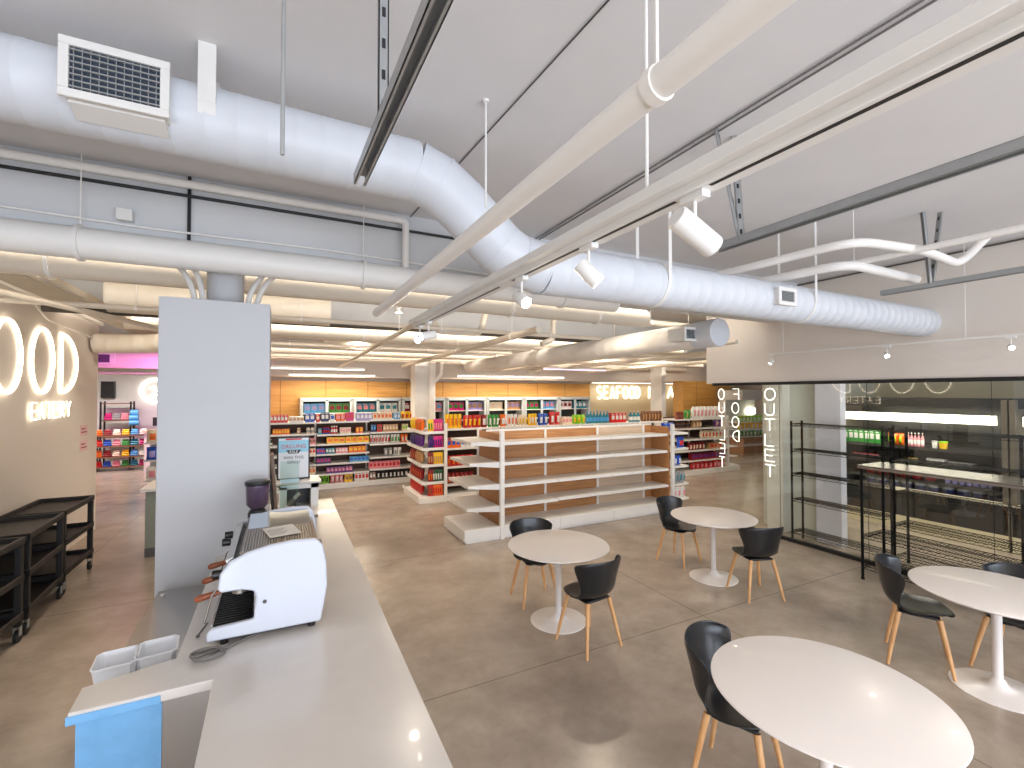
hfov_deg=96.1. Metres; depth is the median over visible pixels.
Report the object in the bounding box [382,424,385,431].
food box
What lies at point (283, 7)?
rod
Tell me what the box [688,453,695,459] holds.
food box
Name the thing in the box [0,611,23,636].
tray
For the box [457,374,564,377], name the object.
strip light
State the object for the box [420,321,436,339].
track light
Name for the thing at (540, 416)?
snack bag
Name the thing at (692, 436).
shelving
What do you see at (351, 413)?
food box
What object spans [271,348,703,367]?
ceiling pipe
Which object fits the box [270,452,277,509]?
screen
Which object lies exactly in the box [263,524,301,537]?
instruction sheet
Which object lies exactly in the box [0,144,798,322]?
beam
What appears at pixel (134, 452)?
folded garment
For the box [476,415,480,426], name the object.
snack bag
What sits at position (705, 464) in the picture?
snack bag
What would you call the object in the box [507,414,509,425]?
snack bag
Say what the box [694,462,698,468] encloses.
snack bag
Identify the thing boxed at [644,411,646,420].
snack bag
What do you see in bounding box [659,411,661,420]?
snack bag
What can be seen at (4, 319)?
sign
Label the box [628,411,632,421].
bottle
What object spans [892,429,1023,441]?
wire shelf
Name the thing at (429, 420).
snack bag
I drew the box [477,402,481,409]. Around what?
food box
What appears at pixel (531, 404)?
food box
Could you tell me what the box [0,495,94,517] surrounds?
tray
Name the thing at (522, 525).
shell chair
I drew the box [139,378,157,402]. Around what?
sign
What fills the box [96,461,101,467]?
folded garment
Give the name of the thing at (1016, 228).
ceiling pipe
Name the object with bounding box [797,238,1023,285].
conduit
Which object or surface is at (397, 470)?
snack bag
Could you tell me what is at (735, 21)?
ceiling pipe
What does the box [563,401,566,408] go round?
food box
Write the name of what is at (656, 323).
ceiling light
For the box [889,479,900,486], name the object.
tub
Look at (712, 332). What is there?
spiral duct
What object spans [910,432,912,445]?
bottle
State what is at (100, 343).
duct
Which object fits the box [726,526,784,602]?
shell chair
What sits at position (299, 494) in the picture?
card terminal
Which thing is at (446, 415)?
snack bag
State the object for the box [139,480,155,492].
countertop
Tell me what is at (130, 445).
shelf
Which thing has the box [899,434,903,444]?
snack bag
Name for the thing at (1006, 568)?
shell chair
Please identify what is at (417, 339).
track light
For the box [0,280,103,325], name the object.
ceiling pipe
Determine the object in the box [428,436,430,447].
snack bag
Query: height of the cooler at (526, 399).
2.060 m
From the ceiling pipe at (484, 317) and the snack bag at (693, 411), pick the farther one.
the snack bag at (693, 411)
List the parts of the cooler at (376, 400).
door, door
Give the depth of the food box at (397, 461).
11.30 m
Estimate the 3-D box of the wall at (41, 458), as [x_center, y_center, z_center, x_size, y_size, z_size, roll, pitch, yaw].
[-3.518,0.317,0.863,0.200,3.800,14.720,1,-1,-27]
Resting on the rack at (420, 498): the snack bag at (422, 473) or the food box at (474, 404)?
the snack bag at (422, 473)
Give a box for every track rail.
[409,0,1023,326]
[766,244,1023,354]
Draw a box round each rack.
[96,434,143,470]
[99,401,134,464]
[403,420,446,504]
[720,415,739,470]
[790,420,895,554]
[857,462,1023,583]
[889,427,1023,569]
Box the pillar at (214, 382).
[154,296,270,597]
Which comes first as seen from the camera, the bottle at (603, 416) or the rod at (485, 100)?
the rod at (485, 100)
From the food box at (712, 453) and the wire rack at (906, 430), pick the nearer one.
the wire rack at (906, 430)
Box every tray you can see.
[0,273,157,333]
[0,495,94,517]
[0,512,64,539]
[0,536,24,556]
[0,543,64,576]
[0,573,63,613]
[0,574,24,596]
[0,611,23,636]
[31,548,93,577]
[32,521,93,546]
[211,590,253,627]
[240,508,313,553]
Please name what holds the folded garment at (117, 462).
on the rack at (130, 445)
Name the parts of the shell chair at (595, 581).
leg, leg, shell seat, seat mount, leg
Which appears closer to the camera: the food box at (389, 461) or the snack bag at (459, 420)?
the snack bag at (459, 420)
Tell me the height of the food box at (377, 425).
0.180 m
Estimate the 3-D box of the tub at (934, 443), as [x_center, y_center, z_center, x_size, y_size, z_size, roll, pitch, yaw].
[6.689,0.955,7.275,0.080,0.111,0.080,1,-1,-26]
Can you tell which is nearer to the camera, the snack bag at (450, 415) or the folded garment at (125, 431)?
the snack bag at (450, 415)
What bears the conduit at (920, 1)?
attached to the ceiling
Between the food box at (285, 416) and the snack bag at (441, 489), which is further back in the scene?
the food box at (285, 416)
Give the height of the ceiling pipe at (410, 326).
0.928 m
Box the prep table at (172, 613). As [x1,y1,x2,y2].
[125,584,205,657]
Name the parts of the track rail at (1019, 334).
rail, rail rod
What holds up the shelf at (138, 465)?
attached to the rack at (130, 445)
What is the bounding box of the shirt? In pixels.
[129,410,139,425]
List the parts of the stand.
panel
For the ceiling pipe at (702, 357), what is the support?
hanging from the ceiling
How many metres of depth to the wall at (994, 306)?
5.57 m
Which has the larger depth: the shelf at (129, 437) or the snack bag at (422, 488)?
the shelf at (129, 437)
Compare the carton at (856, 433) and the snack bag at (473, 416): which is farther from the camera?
the snack bag at (473, 416)
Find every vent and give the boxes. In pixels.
[57,33,170,138]
[98,353,115,363]
[773,286,796,306]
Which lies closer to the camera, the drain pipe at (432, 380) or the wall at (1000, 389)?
the wall at (1000, 389)
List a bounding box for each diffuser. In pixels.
[271,368,346,369]
[314,375,345,375]
[467,376,549,377]
[551,369,605,370]
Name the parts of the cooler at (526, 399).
door, door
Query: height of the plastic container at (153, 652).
0.138 m
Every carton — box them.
[846,430,848,440]
[849,429,853,440]
[854,429,858,441]
[859,429,864,441]
[864,430,869,442]
[869,430,874,442]
[875,430,880,443]
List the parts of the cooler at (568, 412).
door, door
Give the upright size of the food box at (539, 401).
0.270 m
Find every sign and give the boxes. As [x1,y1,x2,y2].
[0,318,77,393]
[31,401,70,419]
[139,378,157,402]
[277,436,309,479]
[597,386,639,398]
[649,387,672,397]
[718,389,724,456]
[732,389,738,441]
[764,388,774,476]
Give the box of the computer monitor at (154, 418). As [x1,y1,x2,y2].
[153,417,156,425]
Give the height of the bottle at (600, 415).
0.300 m
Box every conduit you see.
[0,164,454,239]
[0,205,490,274]
[26,294,92,337]
[535,0,924,238]
[539,0,937,239]
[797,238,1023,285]
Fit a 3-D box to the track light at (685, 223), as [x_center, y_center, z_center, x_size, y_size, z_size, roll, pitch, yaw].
[0.506,-0.442,1.272,0.161,0.167,0.080,1,-1,-27]
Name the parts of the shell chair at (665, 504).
leg, leg, shell seat, seat mount, leg, leg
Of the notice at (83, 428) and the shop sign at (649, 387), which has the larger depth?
the shop sign at (649, 387)
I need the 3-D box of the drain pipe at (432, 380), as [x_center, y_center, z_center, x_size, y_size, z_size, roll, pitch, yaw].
[-2.193,0.560,13.311,0.420,3.800,0.180,1,-1,-27]
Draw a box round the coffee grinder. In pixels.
[244,478,270,517]
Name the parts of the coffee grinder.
hopper lid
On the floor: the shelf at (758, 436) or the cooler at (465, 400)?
the cooler at (465, 400)
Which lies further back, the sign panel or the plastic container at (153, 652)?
the sign panel
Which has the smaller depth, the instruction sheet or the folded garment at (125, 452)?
the instruction sheet
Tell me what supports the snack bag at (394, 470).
on the shelving at (375, 451)
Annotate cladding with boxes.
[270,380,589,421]
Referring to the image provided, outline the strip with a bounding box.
[187,176,191,240]
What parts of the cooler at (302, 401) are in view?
door, door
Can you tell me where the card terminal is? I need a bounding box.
[286,491,303,506]
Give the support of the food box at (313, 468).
on the shelving at (375, 451)
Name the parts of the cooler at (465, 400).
door, door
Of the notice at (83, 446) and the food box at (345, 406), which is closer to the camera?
the notice at (83, 446)
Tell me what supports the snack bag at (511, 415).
on the shelving at (453, 489)
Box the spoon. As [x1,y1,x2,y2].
[196,622,207,636]
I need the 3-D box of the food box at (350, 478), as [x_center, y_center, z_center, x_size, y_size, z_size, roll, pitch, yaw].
[-3.811,2.201,10.845,0.084,0.180,0.122,1,-1,-26]
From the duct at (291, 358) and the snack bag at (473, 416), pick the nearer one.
the snack bag at (473, 416)
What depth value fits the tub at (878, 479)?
7.91 m
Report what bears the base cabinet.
on the floor
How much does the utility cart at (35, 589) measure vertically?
0.916 m
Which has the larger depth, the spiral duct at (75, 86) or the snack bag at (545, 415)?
the snack bag at (545, 415)
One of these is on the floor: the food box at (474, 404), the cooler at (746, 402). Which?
the cooler at (746, 402)
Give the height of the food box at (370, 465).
0.170 m
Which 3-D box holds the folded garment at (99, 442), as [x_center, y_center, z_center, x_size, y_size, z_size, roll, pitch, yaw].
[-11.565,1.658,12.863,0.174,0.186,0.089,1,-1,-27]
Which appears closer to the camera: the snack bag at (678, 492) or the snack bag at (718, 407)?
the snack bag at (678, 492)
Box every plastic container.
[90,645,141,683]
[134,634,179,670]
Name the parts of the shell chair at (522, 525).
leg, leg, shell seat, leg, leg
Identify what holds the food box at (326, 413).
on the shelving at (375, 451)
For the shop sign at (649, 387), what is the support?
attached to the sign panel
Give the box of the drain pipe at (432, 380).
[429,362,442,418]
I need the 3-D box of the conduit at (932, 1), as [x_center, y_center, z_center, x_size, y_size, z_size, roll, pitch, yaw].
[1.143,-1.529,3.015,0.012,0.011,3.900,1,-1,-26]
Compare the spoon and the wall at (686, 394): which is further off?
the wall at (686, 394)
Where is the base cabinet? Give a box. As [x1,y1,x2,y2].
[139,480,155,557]
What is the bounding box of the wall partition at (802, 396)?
[762,384,816,537]
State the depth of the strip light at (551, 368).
14.20 m
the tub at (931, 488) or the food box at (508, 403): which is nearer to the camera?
the tub at (931, 488)
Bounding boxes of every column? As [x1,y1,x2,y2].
[766,385,790,532]
[815,384,847,547]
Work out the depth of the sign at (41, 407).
5.85 m
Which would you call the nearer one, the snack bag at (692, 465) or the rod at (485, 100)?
the rod at (485, 100)
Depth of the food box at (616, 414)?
11.49 m
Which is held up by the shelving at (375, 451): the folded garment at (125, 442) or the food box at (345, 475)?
the food box at (345, 475)
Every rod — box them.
[280,0,285,155]
[483,98,488,207]
[644,0,648,187]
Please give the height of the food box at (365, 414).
0.180 m
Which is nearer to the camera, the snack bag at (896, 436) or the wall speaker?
the snack bag at (896, 436)
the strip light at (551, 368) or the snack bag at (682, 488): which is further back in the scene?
the strip light at (551, 368)
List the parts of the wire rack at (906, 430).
post, post, post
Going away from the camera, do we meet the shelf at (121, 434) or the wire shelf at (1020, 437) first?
the wire shelf at (1020, 437)
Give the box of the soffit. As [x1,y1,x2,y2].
[98,353,157,369]
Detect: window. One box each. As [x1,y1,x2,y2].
[779,401,780,526]
[866,383,868,532]
[991,381,994,561]
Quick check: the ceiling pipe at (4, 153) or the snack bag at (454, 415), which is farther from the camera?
the snack bag at (454, 415)
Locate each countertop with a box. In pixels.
[65,498,452,767]
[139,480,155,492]
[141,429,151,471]
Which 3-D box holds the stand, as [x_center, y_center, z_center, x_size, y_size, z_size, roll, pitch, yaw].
[-7.041,1.738,9.576,0.920,1.300,0.500,1,-1,-27]
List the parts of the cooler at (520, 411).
door, door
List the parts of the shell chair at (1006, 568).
leg, shell seat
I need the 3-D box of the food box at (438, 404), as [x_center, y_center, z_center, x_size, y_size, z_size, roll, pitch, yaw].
[-2.392,0.736,14.971,0.178,0.270,0.122,1,-1,-28]
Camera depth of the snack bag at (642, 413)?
11.93 m
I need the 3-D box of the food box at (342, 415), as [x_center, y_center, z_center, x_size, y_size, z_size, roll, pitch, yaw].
[-3.975,0.779,10.788,0.093,0.180,0.122,1,-1,-27]
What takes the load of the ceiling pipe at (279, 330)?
hanging from the ceiling
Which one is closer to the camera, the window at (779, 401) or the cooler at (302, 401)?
the window at (779, 401)
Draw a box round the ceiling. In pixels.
[0,0,1023,322]
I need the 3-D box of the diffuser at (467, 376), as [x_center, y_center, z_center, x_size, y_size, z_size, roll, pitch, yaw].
[0.058,-0.232,15.437,3.960,0.012,0.070,1,-1,-27]
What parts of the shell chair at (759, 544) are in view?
leg, leg, seat mount, shell seat, leg, leg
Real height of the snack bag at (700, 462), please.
0.203 m
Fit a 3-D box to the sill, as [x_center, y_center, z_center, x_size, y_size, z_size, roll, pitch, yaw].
[6.051,2.238,3.048,0.060,0.045,10.070,1,-1,-27]
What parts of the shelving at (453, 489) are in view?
shelf, shelf, shelf, panel, shelf, shelf, shelf, shelf, shelf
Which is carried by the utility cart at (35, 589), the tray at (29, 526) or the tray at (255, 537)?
the tray at (29, 526)
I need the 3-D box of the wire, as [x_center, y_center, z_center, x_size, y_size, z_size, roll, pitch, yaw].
[-0.049,-1.541,2.638,0.008,0.008,3.505,1,-1,-30]
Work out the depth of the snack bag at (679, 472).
8.71 m
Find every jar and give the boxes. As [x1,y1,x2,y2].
[675,422,680,428]
[680,421,685,427]
[685,421,689,427]
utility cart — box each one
[0,495,94,594]
[0,512,64,634]
[0,536,24,642]
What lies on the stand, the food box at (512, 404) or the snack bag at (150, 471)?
the snack bag at (150, 471)
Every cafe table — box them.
[508,529,609,633]
[671,506,757,586]
[711,636,973,767]
[908,566,1023,713]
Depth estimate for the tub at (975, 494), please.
6.80 m
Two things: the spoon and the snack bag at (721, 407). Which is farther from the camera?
the snack bag at (721, 407)
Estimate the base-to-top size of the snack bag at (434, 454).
0.252 m
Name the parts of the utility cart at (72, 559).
leg, leg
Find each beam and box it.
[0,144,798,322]
[40,278,705,348]
[98,354,706,381]
[99,320,705,360]
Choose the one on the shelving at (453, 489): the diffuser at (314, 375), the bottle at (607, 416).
the bottle at (607, 416)
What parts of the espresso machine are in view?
portafilter handle, portafilter handle, steam knob, portafilter handle, steam knob, steam knob, panel, panel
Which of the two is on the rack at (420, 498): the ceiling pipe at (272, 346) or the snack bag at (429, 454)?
the snack bag at (429, 454)
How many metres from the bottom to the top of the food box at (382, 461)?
0.170 m
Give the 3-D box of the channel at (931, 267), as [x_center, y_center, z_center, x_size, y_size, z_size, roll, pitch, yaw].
[3.862,-1.193,3.775,0.176,0.673,1.421,1,-1,-27]
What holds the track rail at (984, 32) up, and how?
hanging from the rod at (645, 1)
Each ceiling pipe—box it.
[0,148,408,266]
[0,154,619,311]
[0,251,650,326]
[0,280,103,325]
[0,285,629,340]
[0,288,157,330]
[41,305,590,342]
[123,317,683,354]
[150,330,705,358]
[156,352,461,362]
[271,337,511,354]
[271,341,495,356]
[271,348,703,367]
[276,359,686,370]
[338,307,413,366]
[372,0,796,316]
[401,326,541,367]
[427,309,488,335]
[492,314,737,371]
[528,351,705,372]
[540,319,555,346]
[576,360,706,373]
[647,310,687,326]
[717,238,990,274]
[756,261,920,283]
[852,210,1023,263]
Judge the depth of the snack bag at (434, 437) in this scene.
9.29 m
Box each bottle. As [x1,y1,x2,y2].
[592,411,595,422]
[599,411,601,422]
[602,411,605,422]
[606,411,608,422]
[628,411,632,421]
[636,411,639,421]
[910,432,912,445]
[914,433,916,445]
[917,433,920,446]
[921,433,923,446]
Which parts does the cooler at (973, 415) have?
panel, price rail, price rail, price rail, panel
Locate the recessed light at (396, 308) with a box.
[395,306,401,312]
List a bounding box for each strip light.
[271,351,364,369]
[288,360,375,375]
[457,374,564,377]
[543,360,605,370]
[591,381,672,383]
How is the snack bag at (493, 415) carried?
on the shelving at (453, 489)
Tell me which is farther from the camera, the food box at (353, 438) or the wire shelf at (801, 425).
the food box at (353, 438)
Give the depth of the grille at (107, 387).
13.83 m
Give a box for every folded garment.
[96,451,102,456]
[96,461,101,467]
[97,430,102,435]
[97,440,102,446]
[103,439,111,445]
[103,450,111,456]
[103,461,111,466]
[104,413,112,419]
[104,430,111,435]
[112,450,120,456]
[112,460,120,466]
[113,413,120,419]
[113,429,120,434]
[113,439,120,445]
[121,413,128,419]
[121,449,129,455]
[121,460,128,465]
[122,429,129,434]
[122,439,129,445]
[130,449,137,455]
[130,459,137,465]
[131,429,138,434]
[131,439,138,444]
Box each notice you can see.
[79,439,87,451]
[80,424,87,436]
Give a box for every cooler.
[299,398,352,431]
[353,397,400,419]
[401,397,445,425]
[446,397,485,425]
[486,397,523,424]
[524,397,557,422]
[558,397,589,420]
[719,390,762,453]
[846,397,1023,551]
[1009,399,1023,553]
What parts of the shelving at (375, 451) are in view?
panel, shelf, shelf, shelf, shelf, panel, shelf, shelf, shelf, shelf, shelf, shelf, shelf, shelf, panel, shelf, shelf, shelf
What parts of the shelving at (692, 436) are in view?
panel, shelf, shelf, shelf, shelf, shelf, panel, shelf, shelf, shelf, shelf, shelf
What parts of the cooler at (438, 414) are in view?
door, door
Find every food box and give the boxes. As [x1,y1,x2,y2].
[277,415,280,422]
[284,415,287,422]
[304,404,310,412]
[305,413,309,421]
[310,413,314,421]
[311,404,317,412]
[312,466,315,474]
[316,414,319,421]
[318,404,324,412]
[321,412,324,421]
[325,412,328,421]
[326,437,332,443]
[329,403,334,412]
[330,413,334,421]
[333,437,338,443]
[335,403,341,412]
[336,413,339,420]
[339,437,344,442]
[340,413,344,420]
[342,403,348,412]
[344,474,348,481]
[345,436,350,442]
[346,412,349,420]
[348,446,352,452]
[348,474,352,481]
[350,412,353,420]
[351,436,356,442]
[354,473,357,480]
[355,413,359,420]
[356,403,362,411]
[357,436,362,441]
[357,445,361,451]
[358,473,361,480]
[360,413,363,420]
[362,403,368,411]
[363,436,368,441]
[364,413,367,420]
[368,461,372,468]
[369,403,374,411]
[369,471,372,479]
[372,412,376,419]
[372,461,376,468]
[376,424,379,431]
[379,403,384,411]
[381,460,384,467]
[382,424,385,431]
[385,403,390,411]
[388,460,391,467]
[391,403,396,411]
[396,459,399,466]
[405,403,409,410]
[436,402,441,410]
[447,438,450,447]
[449,402,452,410]
[451,440,455,447]
[453,402,457,410]
[458,402,463,409]
[468,402,471,409]
[472,402,476,409]
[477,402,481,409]
[489,402,492,409]
[493,402,497,409]
[498,402,502,409]
[504,402,509,409]
[510,402,514,409]
[515,402,519,408]
[529,402,533,408]
[534,401,538,408]
[539,401,544,408]
[545,401,549,408]
[550,401,553,408]
[559,417,565,424]
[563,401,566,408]
[567,401,571,407]
[608,413,614,422]
[615,413,618,422]
[619,413,622,421]
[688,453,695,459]
[696,452,703,459]
[706,442,713,448]
[707,451,714,458]
[713,451,718,457]
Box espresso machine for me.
[194,506,326,644]
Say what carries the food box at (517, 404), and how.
on the cooler at (520, 411)
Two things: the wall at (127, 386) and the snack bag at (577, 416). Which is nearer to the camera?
the snack bag at (577, 416)
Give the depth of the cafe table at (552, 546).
4.42 m
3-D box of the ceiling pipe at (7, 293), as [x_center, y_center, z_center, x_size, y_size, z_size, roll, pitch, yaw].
[-4.715,-0.722,6.037,0.064,0.137,4.871,0,-1,-8]
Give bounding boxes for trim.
[712,376,1023,385]
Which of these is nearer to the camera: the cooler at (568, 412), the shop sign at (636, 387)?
the cooler at (568, 412)
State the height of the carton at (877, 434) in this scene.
0.220 m
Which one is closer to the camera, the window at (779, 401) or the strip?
the strip
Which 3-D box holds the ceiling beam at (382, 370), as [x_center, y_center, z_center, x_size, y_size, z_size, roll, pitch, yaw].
[-1.641,-0.727,15.485,29.000,1.140,0.900,1,-1,-27]
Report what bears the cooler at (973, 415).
on the floor
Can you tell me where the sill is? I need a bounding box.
[748,527,908,575]
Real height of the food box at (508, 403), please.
0.270 m
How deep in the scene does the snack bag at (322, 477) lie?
10.54 m
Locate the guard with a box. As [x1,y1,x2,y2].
[280,461,298,487]
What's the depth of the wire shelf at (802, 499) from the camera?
6.41 m
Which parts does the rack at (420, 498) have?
panel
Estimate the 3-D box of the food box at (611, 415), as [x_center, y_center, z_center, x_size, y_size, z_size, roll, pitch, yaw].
[2.490,0.843,11.510,0.112,0.240,0.132,1,-1,-25]
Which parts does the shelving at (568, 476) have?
shelf, shelf, shelf, shelf, panel, panel, shelf, shelf, shelf, shelf, rail, panel, shelf, shelf, shelf, shelf, panel, shelf, shelf, shelf, shelf, panel, shelf, shelf, shelf, shelf, panel, shelf, shelf, shelf, shelf, shelf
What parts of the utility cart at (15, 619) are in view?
leg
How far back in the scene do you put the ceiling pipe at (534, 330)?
7.37 m
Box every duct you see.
[0,32,940,336]
[90,334,157,352]
[103,282,330,325]
[178,269,274,302]
[271,353,409,362]
[297,325,490,336]
[322,340,530,353]
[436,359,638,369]
[464,318,729,372]
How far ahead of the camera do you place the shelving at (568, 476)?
7.83 m
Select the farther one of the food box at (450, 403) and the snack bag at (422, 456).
the food box at (450, 403)
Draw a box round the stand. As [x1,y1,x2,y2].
[142,442,156,499]
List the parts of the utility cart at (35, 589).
leg, leg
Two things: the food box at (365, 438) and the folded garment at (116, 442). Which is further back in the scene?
the folded garment at (116, 442)
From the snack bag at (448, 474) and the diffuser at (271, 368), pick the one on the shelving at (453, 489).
the snack bag at (448, 474)
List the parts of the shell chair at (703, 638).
leg, leg, shell seat, seat mount, leg, leg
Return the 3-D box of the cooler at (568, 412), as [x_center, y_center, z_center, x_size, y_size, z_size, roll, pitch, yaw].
[2.223,1.510,17.351,1.413,2.060,0.650,1,-1,-27]
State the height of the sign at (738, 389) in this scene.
0.892 m
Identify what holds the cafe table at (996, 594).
on the floor
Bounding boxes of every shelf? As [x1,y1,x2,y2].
[96,454,143,458]
[96,464,143,468]
[97,434,143,436]
[97,444,143,447]
[101,436,132,438]
[102,403,133,403]
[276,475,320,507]
[407,427,443,433]
[407,442,443,450]
[407,457,443,467]
[407,473,443,484]
[729,421,762,422]
[729,427,762,429]
[734,435,762,437]
[792,423,892,431]
[792,448,892,461]
[793,472,889,489]
[793,497,893,519]
[793,528,894,554]
[847,441,1001,454]
[847,468,1001,491]
[848,456,999,472]
[864,529,1023,567]
[864,561,915,583]
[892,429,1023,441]
[892,458,1019,477]
[893,489,1020,516]
[893,520,1020,554]
[894,551,981,569]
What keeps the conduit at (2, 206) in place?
attached to the beam at (20, 189)
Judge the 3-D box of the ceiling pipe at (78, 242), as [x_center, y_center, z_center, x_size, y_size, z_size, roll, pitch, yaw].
[-1.498,-1.167,3.771,5.900,0.719,0.242,1,-1,-27]
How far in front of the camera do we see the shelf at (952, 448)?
7.21 m
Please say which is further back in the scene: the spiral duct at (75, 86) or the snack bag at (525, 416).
the snack bag at (525, 416)
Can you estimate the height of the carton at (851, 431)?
0.220 m
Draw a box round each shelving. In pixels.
[270,417,430,493]
[443,420,667,500]
[444,422,688,543]
[660,416,727,475]
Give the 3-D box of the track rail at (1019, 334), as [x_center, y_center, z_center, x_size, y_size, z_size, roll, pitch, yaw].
[5.072,-0.997,4.510,0.030,1.030,5.450,1,-1,-27]
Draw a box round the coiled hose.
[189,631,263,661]
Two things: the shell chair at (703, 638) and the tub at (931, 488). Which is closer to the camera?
the shell chair at (703, 638)
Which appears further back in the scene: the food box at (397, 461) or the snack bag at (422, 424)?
the food box at (397, 461)
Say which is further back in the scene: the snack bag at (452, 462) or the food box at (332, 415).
the food box at (332, 415)
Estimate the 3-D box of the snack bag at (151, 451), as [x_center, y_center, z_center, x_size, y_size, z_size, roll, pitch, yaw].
[-7.277,1.401,9.318,0.159,0.263,0.153,0,-1,14]
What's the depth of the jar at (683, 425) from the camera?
12.32 m
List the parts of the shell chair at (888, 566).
leg, leg, shell seat, seat mount, leg, leg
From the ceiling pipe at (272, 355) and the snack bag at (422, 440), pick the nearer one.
the snack bag at (422, 440)
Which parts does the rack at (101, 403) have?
post, post, post, post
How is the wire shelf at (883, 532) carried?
attached to the table at (954, 475)
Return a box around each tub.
[865,476,876,482]
[877,477,888,483]
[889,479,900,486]
[901,481,913,488]
[912,475,922,478]
[914,482,926,490]
[925,477,935,480]
[927,484,940,492]
[931,441,937,447]
[939,441,947,448]
[941,486,955,494]
[956,488,970,497]
[971,491,986,499]
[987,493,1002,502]
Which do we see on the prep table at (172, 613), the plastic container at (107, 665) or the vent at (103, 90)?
the plastic container at (107, 665)
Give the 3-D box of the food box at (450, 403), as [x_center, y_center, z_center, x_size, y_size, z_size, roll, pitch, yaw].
[-2.047,0.740,15.151,0.178,0.270,0.122,1,-1,-27]
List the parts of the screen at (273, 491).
screen glass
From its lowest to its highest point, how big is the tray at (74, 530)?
0.060 m
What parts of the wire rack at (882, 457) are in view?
post, post, post, post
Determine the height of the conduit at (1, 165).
0.023 m
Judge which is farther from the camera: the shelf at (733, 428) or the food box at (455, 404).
the shelf at (733, 428)
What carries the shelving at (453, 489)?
on the floor
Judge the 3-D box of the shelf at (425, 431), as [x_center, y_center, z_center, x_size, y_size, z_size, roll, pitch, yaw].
[-1.850,0.984,9.796,0.465,0.065,1.210,1,-1,-27]
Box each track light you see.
[414,325,423,343]
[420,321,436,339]
[512,275,531,307]
[574,242,603,287]
[668,188,722,256]
[882,346,890,357]
[1005,336,1016,349]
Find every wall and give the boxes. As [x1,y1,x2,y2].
[0,283,98,549]
[97,375,157,465]
[271,377,719,439]
[673,381,729,416]
[706,236,1023,383]
[743,385,762,429]
[845,383,873,396]
[874,381,1023,397]
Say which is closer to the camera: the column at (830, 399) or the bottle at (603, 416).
the column at (830, 399)
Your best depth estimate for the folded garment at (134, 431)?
13.21 m
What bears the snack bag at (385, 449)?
on the shelving at (375, 451)
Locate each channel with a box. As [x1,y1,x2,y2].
[354,0,453,185]
[714,128,1023,252]
[880,212,1023,295]
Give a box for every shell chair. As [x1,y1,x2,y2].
[509,517,554,609]
[555,554,622,660]
[656,496,701,568]
[684,620,783,767]
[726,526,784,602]
[874,553,956,681]
[969,562,1023,665]
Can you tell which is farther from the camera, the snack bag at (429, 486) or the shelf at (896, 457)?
the snack bag at (429, 486)
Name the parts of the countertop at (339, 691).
film panel, steel panel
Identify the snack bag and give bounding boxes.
[146,429,156,442]
[146,447,156,459]
[146,466,155,479]
[320,476,324,483]
[376,470,379,478]
[384,448,387,455]
[388,448,391,455]
[392,469,395,477]
[396,469,399,476]
[400,469,403,476]
[420,419,424,430]
[420,435,424,446]
[420,451,424,462]
[420,468,424,479]
[420,485,424,493]
[427,485,430,495]
[428,419,430,430]
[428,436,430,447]
[428,453,430,463]
[428,470,430,481]
[433,419,435,430]
[433,436,435,447]
[433,452,435,463]
[433,470,435,480]
[433,484,435,495]
[440,419,442,430]
[440,436,442,446]
[440,452,442,463]
[440,469,442,480]
[440,484,442,494]
[445,414,448,427]
[447,455,450,465]
[447,473,450,483]
[449,414,452,427]
[451,455,454,465]
[453,414,456,427]
[457,414,461,427]
[463,415,466,427]
[467,415,471,427]
[472,415,475,427]
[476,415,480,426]
[481,415,486,426]
[488,414,490,426]
[491,414,494,426]
[495,414,498,426]
[500,414,505,426]
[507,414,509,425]
[510,414,513,425]
[513,414,516,425]
[518,415,520,425]
[521,415,523,425]
[524,415,526,425]
[527,414,530,425]
[531,414,533,424]
[534,414,536,424]
[538,413,542,424]
[543,413,547,424]
[549,412,553,424]
[554,412,559,424]
[572,415,575,423]
[576,415,579,423]
[580,414,584,423]
[640,411,643,420]
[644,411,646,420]
[647,411,650,420]
[650,411,653,420]
[656,411,658,420]
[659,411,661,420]
[675,471,677,482]
[675,487,680,496]
[676,437,683,446]
[676,455,680,464]
[678,471,681,482]
[680,486,684,496]
[681,470,684,481]
[684,410,687,418]
[689,462,694,469]
[691,406,695,418]
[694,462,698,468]
[695,406,698,417]
[699,406,702,417]
[699,430,703,437]
[699,461,702,468]
[703,406,706,417]
[703,461,707,467]
[706,406,710,417]
[707,460,711,467]
[710,406,713,417]
[713,406,717,417]
[713,420,717,426]
[717,406,720,417]
[720,406,723,417]
[894,433,898,444]
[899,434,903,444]
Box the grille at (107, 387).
[102,382,112,396]
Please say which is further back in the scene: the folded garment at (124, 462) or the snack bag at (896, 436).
the folded garment at (124, 462)
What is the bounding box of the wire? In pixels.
[410,0,609,216]
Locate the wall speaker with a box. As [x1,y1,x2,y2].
[101,381,115,397]
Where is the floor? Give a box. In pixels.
[0,440,1023,767]
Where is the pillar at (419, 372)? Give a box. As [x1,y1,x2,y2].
[411,358,428,468]
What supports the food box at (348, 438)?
on the shelving at (375, 451)
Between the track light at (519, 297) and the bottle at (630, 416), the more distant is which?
the bottle at (630, 416)
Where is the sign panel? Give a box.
[587,383,742,416]
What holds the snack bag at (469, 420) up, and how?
on the shelving at (453, 489)
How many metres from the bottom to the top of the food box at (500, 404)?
0.270 m
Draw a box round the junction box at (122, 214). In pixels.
[116,207,134,223]
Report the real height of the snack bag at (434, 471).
0.252 m
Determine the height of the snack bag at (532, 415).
0.273 m
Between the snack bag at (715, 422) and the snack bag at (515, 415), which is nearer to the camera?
the snack bag at (515, 415)

